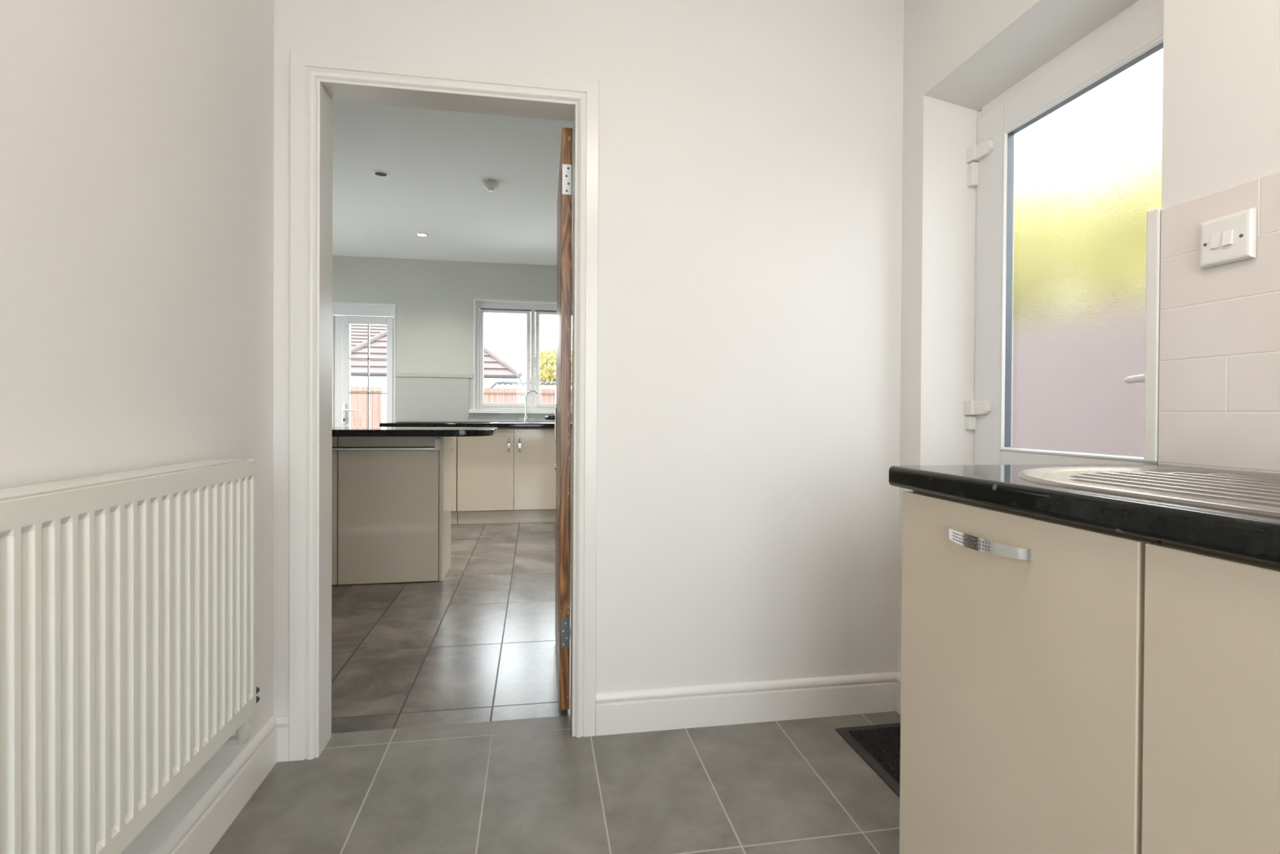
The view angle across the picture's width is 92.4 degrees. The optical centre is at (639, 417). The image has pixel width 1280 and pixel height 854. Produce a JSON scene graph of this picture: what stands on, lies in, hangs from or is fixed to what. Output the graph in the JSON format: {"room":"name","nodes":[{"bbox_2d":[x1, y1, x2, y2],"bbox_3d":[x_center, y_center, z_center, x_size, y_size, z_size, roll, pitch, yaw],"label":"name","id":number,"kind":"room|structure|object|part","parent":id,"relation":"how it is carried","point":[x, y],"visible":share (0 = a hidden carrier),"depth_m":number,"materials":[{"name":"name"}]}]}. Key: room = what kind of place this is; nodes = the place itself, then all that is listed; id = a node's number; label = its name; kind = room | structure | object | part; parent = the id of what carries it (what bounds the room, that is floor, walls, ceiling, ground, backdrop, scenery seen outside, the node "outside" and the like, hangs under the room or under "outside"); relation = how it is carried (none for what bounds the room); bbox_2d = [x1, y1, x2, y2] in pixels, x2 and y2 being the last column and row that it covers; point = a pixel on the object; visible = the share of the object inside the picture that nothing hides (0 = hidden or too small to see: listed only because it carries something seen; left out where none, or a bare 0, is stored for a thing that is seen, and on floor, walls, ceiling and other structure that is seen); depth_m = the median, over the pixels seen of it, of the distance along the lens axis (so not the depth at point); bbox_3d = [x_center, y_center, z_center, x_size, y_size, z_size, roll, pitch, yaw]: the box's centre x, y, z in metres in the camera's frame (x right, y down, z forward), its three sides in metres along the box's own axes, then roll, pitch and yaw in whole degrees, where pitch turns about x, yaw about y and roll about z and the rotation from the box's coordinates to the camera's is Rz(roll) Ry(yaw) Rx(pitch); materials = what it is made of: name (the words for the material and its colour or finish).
{"room":"utility room","nodes":[
{"label":"utility room","id":0,"kind":"room"},
{"bbox_2d":[0,0,274,853],"bbox_3d":[-0.812,-0.285,-0.016,0.100,2.600,3.645,0,0,-10],"label":"wall","id":1,"kind":"structure","parent":0,"point":[136,136],"depth_m":1.18,"materials":[{"name":"paint"}]},
{"bbox_2d":[0,458,259,853],"bbox_3d":[-0.860,0.441,0.858,0.106,0.681,1.232,0,0,-10],"label":"radiator","id":2,"kind":"object","parent":1,"relation":"attached to","point":[128,598],"visible":1,"depth_m":0.97,"materials":[{"name":"metal"}]},
{"bbox_2d":[0,458,244,501],"bbox_3d":[-0.859,0.104,0.840,0.073,0.007,1.194,0,0,-10],"label":"grille","id":3,"kind":"object","parent":2,"relation":"attached to","point":[29,491],"depth_m":0.99,"materials":[{"name":"metal"}]},
{"bbox_2d":[153,714,288,853],"bbox_3d":[-0.763,0.951,0.104,0.049,0.128,3.445,0,0,-10],"label":"baseboard","id":4,"kind":"structure","parent":1,"relation":"attached to","point":[204,825],"depth_m":1.51,"materials":[{"name":"white paint"}]},
{"bbox_2d":[332,255,572,515],"bbox_3d":[-1.937,-0.338,6.185,4.850,2.600,0.250,0,0,-10],"label":"wall","id":5,"kind":"structure","parent":0,"point":[433,300],"depth_m":6.04,"materials":[{"name":"paint"}]},
{"bbox_2d":[332,303,394,426],"bbox_3d":[-2.926,-0.071,5.940,1.060,2.058,0.147,0,0,-10],"label":"door","id":6,"kind":"structure","parent":5,"relation":"in","point":[343,315],"depth_m":5.95,"materials":[{"name":"white plastic"}]},
{"bbox_3d":[-2.862,-0.042,5.937,0.030,0.200,0.013,0,0,-10],"label":"handle plate","id":7,"kind":"part","parent":6,"relation":"part of","materials":[{"name":"white plastic"}]},
{"bbox_3d":[-2.796,-0.075,5.917,0.142,0.024,0.057,0,0,-10],"label":"lever","id":8,"kind":"part","parent":6,"relation":"part of","materials":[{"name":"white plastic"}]},
{"bbox_2d":[332,302,395,422],"bbox_3d":[-2.922,-0.077,5.915,1.080,2.070,0.048,0,0,-10],"label":"trim","id":9,"kind":"structure","parent":5,"relation":"attached to","point":[337,303],"depth_m":5.97,"materials":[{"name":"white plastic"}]},
{"bbox_2d":[395,372,473,422],"bbox_3d":[-2.019,-0.203,6.038,0.730,0.480,0.016,0,0,-10],"label":"backsplash","id":10,"kind":"structure","parent":5,"relation":"attached to","point":[420,397],"depth_m":6.03,"materials":[{"name":"grey tile"}]},
{"bbox_2d":[468,409,571,413],"bbox_3d":[-1.085,-0.061,6.206,1.244,0.036,0.090,0,0,-10],"label":"window sill","id":11,"kind":"structure","parent":5,"relation":"attached to","point":[504,411],"depth_m":6.13,"materials":[{"name":"white plastic"}]},
{"bbox_2d":[469,413,571,422],"bbox_3d":[-0.665,0.002,6.272,2.090,0.082,0.010,0,0,-10],"label":"backsplash","id":12,"kind":"structure","parent":5,"relation":"attached to","point":[473,417],"depth_m":6.15,"materials":[{"name":"grey tile"}]},
{"bbox_2d":[473,298,572,409],"bbox_3d":[-1.085,-0.632,6.222,1.164,1.102,0.048,0,0,-10],"label":"trim","id":13,"kind":"structure","parent":5,"relation":"attached to","point":[474,300],"depth_m":6.11,"materials":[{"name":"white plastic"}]},
{"bbox_2d":[475,301,572,409],"bbox_3d":[-1.090,-0.627,6.254,1.140,1.086,0.123,0,0,-10],"label":"window","id":14,"kind":"structure","parent":5,"relation":"in","point":[482,307],"depth_m":6.22,"materials":[{"name":"white plastic"}]},
{"bbox_3d":[-1.131,-0.561,6.208,0.022,0.135,0.045,0,0,1],"label":"handle","id":15,"kind":"part","parent":14,"relation":"part of","materials":[{"name":"white plastic"}]},
{"bbox_3d":[-1.042,-0.561,6.223,0.022,0.135,0.045,0,0,-20],"label":"handle","id":16,"kind":"part","parent":14,"relation":"part of","materials":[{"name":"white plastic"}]},
{"bbox_2d":[332,101,573,266],"bbox_3d":[-1.602,-1.584,3.949,4.750,0.100,4.250,0,0,-10],"label":"ceiling","id":17,"kind":"structure","parent":0,"point":[437,162],"depth_m":4.06,"materials":[{"name":"white paint"}]},
{"bbox_2d":[372,170,389,177],"bbox_3d":[-1.627,-1.531,3.854,0.100,0.005,0.100,0,0,-10],"label":"recessed light","id":18,"kind":"object","parent":17,"relation":"in","point":[378,173],"visible":1,"depth_m":3.85,"materials":[{"name":"white plastic"}]},
{"bbox_2d":[415,232,428,236],"bbox_3d":[-1.839,-1.542,5.175,0.100,0.005,0.100,0,0,-10],"label":"recessed light","id":19,"kind":"object","parent":17,"relation":"in","point":[420,234],"visible":1,"depth_m":5.17,"materials":[{"name":"white metal"}]},
{"bbox_2d":[482,179,498,191],"bbox_3d":[-0.972,-1.502,3.990,0.104,0.057,0.104,0,0,-10],"label":"smoke detector","id":20,"kind":"object","parent":17,"relation":"attached to","point":[491,185],"visible":1,"depth_m":3.96,"materials":[{"name":"white plastic"}]},
{"bbox_2d":[208,515,900,853],"bbox_3d":[-1.251,1.046,2.261,4.900,0.100,8.260,0,0,-10],"label":"floor","id":21,"kind":"structure","parent":0,"point":[524,785],"depth_m":1.79,"materials":[{"name":"grey tile"}]},
{"bbox_2d":[331,436,451,585],"bbox_3d":[-2.372,0.537,3.651,2.351,0.883,0.415,0,0,-10],"label":"base cabinet","id":22,"kind":"object","parent":21,"relation":"on","point":[391,508],"depth_m":3.65,"materials":[{"name":"beige"}]},
{"bbox_3d":[-2.075,0.537,3.554,0.604,0.879,0.018,0,0,-10],"label":"panel","id":23,"kind":"part","parent":22,"relation":"part of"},
{"bbox_3d":[-2.103,0.155,3.510,1.832,0.064,0.053,0,0,-10],"label":"pull out rail","id":24,"kind":"part","parent":22,"relation":"part of","materials":[{"name":"silver metal"}]},
{"bbox_2d":[332,426,497,436],"bbox_3d":[-2.200,0.077,3.565,2.657,0.038,0.665,0,0,-10],"label":"countertop","id":25,"kind":"structure","parent":22,"relation":"on","point":[336,431],"depth_m":3.41,"materials":[{"name":"black stone"}]},
{"bbox_3d":[-1.202,0.543,3.713,0.021,0.883,0.030,0,0,-10],"label":"corner post","id":26,"kind":"part","parent":22,"relation":"part of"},
{"bbox_3d":[-1.229,0.542,3.891,0.017,0.883,0.326,0,0,-10],"label":"panel","id":27,"kind":"part","parent":22,"relation":"part of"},
{"bbox_2d":[450,436,457,524],"bbox_3d":[-2.015,0.523,5.740,0.645,0.883,0.596,0,0,-10],"label":"base cabinet","id":28,"kind":"object","parent":21,"relation":"on","point":[454,512],"visible":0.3,"depth_m":5.52,"materials":[{"name":"beige"}]},
{"bbox_2d":[457,427,555,524],"bbox_3d":[-1.199,0.527,5.879,1.000,0.883,0.596,0,0,-10],"label":"base cabinet","id":29,"kind":"object","parent":21,"relation":"on","point":[485,464],"visible":0.8,"depth_m":5.61,"materials":[{"name":"beige"}]},
{"bbox_2d":[379,422,571,427],"bbox_3d":[-0.956,0.067,5.907,2.785,0.038,0.635,0,0,-10],"label":"countertop","id":30,"kind":"structure","parent":29,"relation":"on","point":[388,424],"depth_m":5.50,"materials":[{"name":"black stone"}]},
{"bbox_2d":[396,421,466,422],"bbox_3d":[-1.931,0.041,5.748,0.560,0.005,0.500,0,0,-10],"label":"cooktop","id":31,"kind":"object","parent":30,"relation":"in","point":[406,421],"visible":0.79,"depth_m":5.55,"materials":[{"name":"black glass"}]},
{"bbox_2d":[518,390,541,422],"bbox_3d":[-1.091,-0.116,6.077,0.226,0.315,0.056,0,0,2],"label":"tap","id":32,"kind":"object","parent":30,"relation":"on","point":[525,418],"visible":1,"depth_m":6.07,"materials":[{"name":"silver metal"}]},
{"bbox_3d":[-1.059,-0.128,6.067,0.164,0.291,0.023,0,0,9],"label":"spout","id":33,"kind":"part","parent":32,"relation":"part of","materials":[{"name":"silver metal"}]},
{"bbox_2d":[490,422,571,423],"bbox_3d":[-0.962,0.119,5.898,0.920,0.151,0.480,0,0,-10],"label":"sink","id":34,"kind":"object","parent":30,"relation":"in","point":[491,422],"visible":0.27,"depth_m":6.01,"materials":[{"name":"silver metal"}]},
{"bbox_3d":[-1.401,0.472,5.578,0.497,0.740,0.020,0,0,-10],"label":"door","id":35,"kind":"part","parent":29,"relation":"part of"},
{"bbox_3d":[-1.194,0.251,5.590,0.018,0.130,0.030,0,0,-10],"label":"handle","id":36,"kind":"part","parent":29,"relation":"part of","materials":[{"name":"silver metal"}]},
{"bbox_3d":[-1.099,0.251,5.606,0.018,0.130,0.030,0,0,-10],"label":"handle","id":37,"kind":"part","parent":29,"relation":"part of","materials":[{"name":"silver metal"}]},
{"bbox_3d":[-0.909,0.474,5.662,0.497,0.740,0.020,0,0,-10],"label":"door","id":38,"kind":"part","parent":29,"relation":"part of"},
{"bbox_2d":[570,427,571,521],"bbox_3d":[-0.208,0.532,6.047,1.000,0.883,0.596,0,0,-10],"label":"base cabinet","id":39,"kind":"object","parent":21,"relation":"on","point":[571,428],"visible":0.02,"depth_m":5.70,"materials":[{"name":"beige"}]},
{"bbox_2d":[835,722,900,796],"bbox_3d":[0.813,1.006,1.710,0.265,0.012,0.602,0,0,-10],"label":"doormat","id":40,"kind":"object","parent":21,"relation":"on","point":[878,745],"visible":0.23,"depth_m":1.87,"materials":[{"name":"black fabric"}]},
{"bbox_2d":[899,489,1161,853],"bbox_3d":[0.783,0.575,0.949,0.599,0.886,0.448,0,0,-10],"label":"base cabinet","id":41,"kind":"object","parent":21,"relation":"on","point":[1023,633],"visible":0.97,"depth_m":0.85,"materials":[{"name":"beige"}]},
{"bbox_3d":[0.503,0.183,0.905,0.030,0.020,0.168,0,0,-10],"label":"handle","id":42,"kind":"part","parent":41,"relation":"part of","materials":[{"name":"silver metal"}]},
{"bbox_2d":[1141,541,1279,853],"bbox_3d":[0.905,0.581,0.230,0.599,0.886,1.000,0,0,-10],"label":"base cabinet","id":43,"kind":"object","parent":21,"relation":"on","point":[1211,776],"visible":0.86,"depth_m":0.61,"materials":[{"name":"beige"}]},
{"bbox_2d":[888,462,1279,564],"bbox_3d":[0.967,0.120,-0.038,0.595,0.038,2.500,0,0,-10],"label":"countertop","id":44,"kind":"structure","parent":43,"relation":"on","point":[1246,535],"depth_m":0.72,"materials":[{"name":"black laminate"}]},
{"bbox_2d":[1017,466,1279,516],"bbox_3d":[0.860,0.171,0.604,0.500,0.160,1.000,0,0,-10],"label":"sink","id":45,"kind":"object","parent":44,"relation":"in","point":[1255,492],"visible":1,"depth_m":0.84,"materials":[{"name":"silver metal"}]},
{"bbox_2d":[272,0,903,715],"bbox_3d":[-1.235,-0.301,1.814,4.770,2.600,0.105,0,0,-10],"label":"wall","id":46,"kind":"structure","parent":0,"point":[750,156],"depth_m":2.02,"materials":[{"name":"paint"}]},
{"bbox_2d":[288,50,599,760],"bbox_3d":[-0.578,-0.029,1.864,0.898,2.064,0.020,0,0,-10],"label":"trim","id":47,"kind":"structure","parent":46,"relation":"attached to","point":[308,70],"depth_m":1.81,"materials":[{"name":"white paint"}]},
{"bbox_2d":[320,83,575,754],"bbox_3d":[-0.586,0.001,1.927,0.781,2.003,0.105,0,0,-10],"label":"lining","id":48,"kind":"object","parent":46,"relation":"attached to","point":[330,93],"visible":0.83,"depth_m":1.88,"materials":[{"name":"white paint"}]},
{"bbox_2d":[544,127,572,710],"bbox_3d":[-0.330,0.003,2.402,0.086,1.942,0.738,0,0,-9],"label":"door","id":49,"kind":"structure","parent":48,"relation":"attached to","point":[562,417],"depth_m":2.05,"materials":[{"name":"brown wood"}]},
{"bbox_3d":[-0.389,0.000,2.649,0.047,0.019,0.112,0,0,-9],"label":"lever","id":50,"kind":"part","parent":49,"relation":"part of","materials":[{"name":"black metal"}]},
{"bbox_3d":[-0.371,0.029,2.699,0.007,0.147,0.045,0,0,-9],"label":"handle plate","id":51,"kind":"part","parent":49,"relation":"part of","materials":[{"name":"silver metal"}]},
{"bbox_3d":[-0.321,-0.055,2.404,0.002,1.610,0.532,0,0,-9],"label":"raised panel","id":52,"kind":"part","parent":49,"relation":"part of","materials":[{"name":"brown wood"}]},
{"bbox_2d":[595,671,901,735],"bbox_3d":[0.386,0.943,1.988,1.054,0.128,0.115,0,0,-10],"label":"baseboard","id":53,"kind":"structure","parent":46,"relation":"attached to","point":[621,712],"depth_m":2.02,"materials":[{"name":"white paint"}]},
{"bbox_2d":[897,0,1279,673],"bbox_3d":[1.319,-0.275,0.346,0.225,2.600,3.645,0,0,-10],"label":"wall","id":54,"kind":"structure","parent":0,"point":[1221,81],"depth_m":1.85,"materials":[{"name":"paint"}]},
{"bbox_2d":[963,0,1164,464],"bbox_3d":[1.144,0.004,1.631,0.128,2.020,0.772,0,0,-10],"label":"door","id":55,"kind":"structure","parent":54,"relation":"in","point":[1064,166],"depth_m":1.66,"materials":[{"name":"white plastic"}]},
{"bbox_3d":[1.172,-0.384,1.627,0.005,0.951,0.486,0,0,-10],"label":"pane","id":56,"kind":"part","parent":55,"relation":"part of","materials":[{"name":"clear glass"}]},
{"bbox_3d":[1.152,-0.090,1.370,0.055,0.025,0.114,0,0,-10],"label":"lever","id":57,"kind":"part","parent":55,"relation":"part of","materials":[{"name":"white plastic"}]},
{"bbox_2d":[1143,171,1279,473],"bbox_3d":[1.331,-0.155,0.033,0.166,0.516,2.522,0,0,-10],"label":"backsplash","id":58,"kind":"structure","parent":54,"relation":"attached to","point":[1212,367],"depth_m":1.14,"materials":[{"name":"beige tile"}]},
{"bbox_2d":[1200,207,1256,268],"bbox_3d":[1.057,-0.323,1.109,0.016,0.087,0.087,0,0,-10],"label":"light switch","id":59,"kind":"object","parent":58,"relation":"attached to","point":[1229,238],"visible":1,"depth_m":1.10,"materials":[{"name":"white plastic"}]},
{"label":"outside","id":60,"kind":"structure","parent":0,"visible":0},
{"bbox_3d":[-3.357,1.051,19.726,60.000,0.100,80.000,0,0,-10],"label":"ground","id":61,"kind":"structure","parent":60,"visible":0},
{"bbox_2d":[351,324,523,403],"bbox_3d":[-11.515,-1.613,23.272,14.079,5.078,10.230,0,0,-10],"label":"neighbouring house","id":62,"kind":"structure","parent":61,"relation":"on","point":[496,369],"depth_m":19.71,"materials":[{"name":"grey"}]},
{"bbox_2d":[350,386,572,426],"bbox_3d":[-5.584,0.182,13.244,11.330,1.710,0.100,0,0,-10],"label":"fence","id":63,"kind":"object","parent":61,"relation":"on","point":[492,395],"visible":0.07,"depth_m":13.23,"materials":[{"name":"brown wood"}]},
{"bbox_3d":[-6.499,0.223,13.108,1.866,1.620,0.018,0,0,-10],"label":"panel","id":64,"kind":"part","parent":63,"relation":"part of","materials":[{"name":"pink wood"}]},
{"bbox_3d":[-6.494,-0.627,13.102,1.870,0.100,0.042,0,0,-10],"label":"rail","id":65,"kind":"part","parent":63,"relation":"part of","materials":[{"name":"pink wood"}]},
{"bbox_3d":[-5.520,0.202,13.255,0.100,1.670,0.100,0,0,-10],"label":"post","id":66,"kind":"part","parent":63,"relation":"part of","materials":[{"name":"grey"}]},
{"bbox_3d":[-2.787,0.240,13.739,1.736,1.620,0.018,0,0,-10],"label":"panel","id":67,"kind":"part","parent":63,"relation":"part of","materials":[{"name":"pink wood"}]},
{"bbox_3d":[-2.782,-0.610,13.732,1.740,0.100,0.042,0,0,-10],"label":"rail","id":68,"kind":"part","parent":63,"relation":"part of","materials":[{"name":"pink wood"}]},
{"bbox_2d":[490,380,572,403],"bbox_3d":[-1.151,-0.028,17.353,5.889,2.120,2.801,0,0,-10],"label":"shed","id":69,"kind":"object","parent":61,"relation":"on","point":[522,385],"visible":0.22,"depth_m":15.70,"materials":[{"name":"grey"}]},
{"bbox_2d":[524,346,572,385],"bbox_3d":[-3.386,-1.348,31.748,5.179,4.533,5.881,0,0,-24],"label":"tree","id":70,"kind":"object","parent":61,"relation":"on","point":[546,356],"visible":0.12,"depth_m":29.76,"materials":[{"name":"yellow plant"}]},
{"bbox_2d":[546,365,572,385],"bbox_3d":[-2.829,-0.533,23.867,2.064,3.022,2.072,0,0,-10],"label":"tree","id":71,"kind":"object","parent":61,"relation":"on","point":[554,366],"visible":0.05,"depth_m":23.29,"materials":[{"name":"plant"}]}
]}

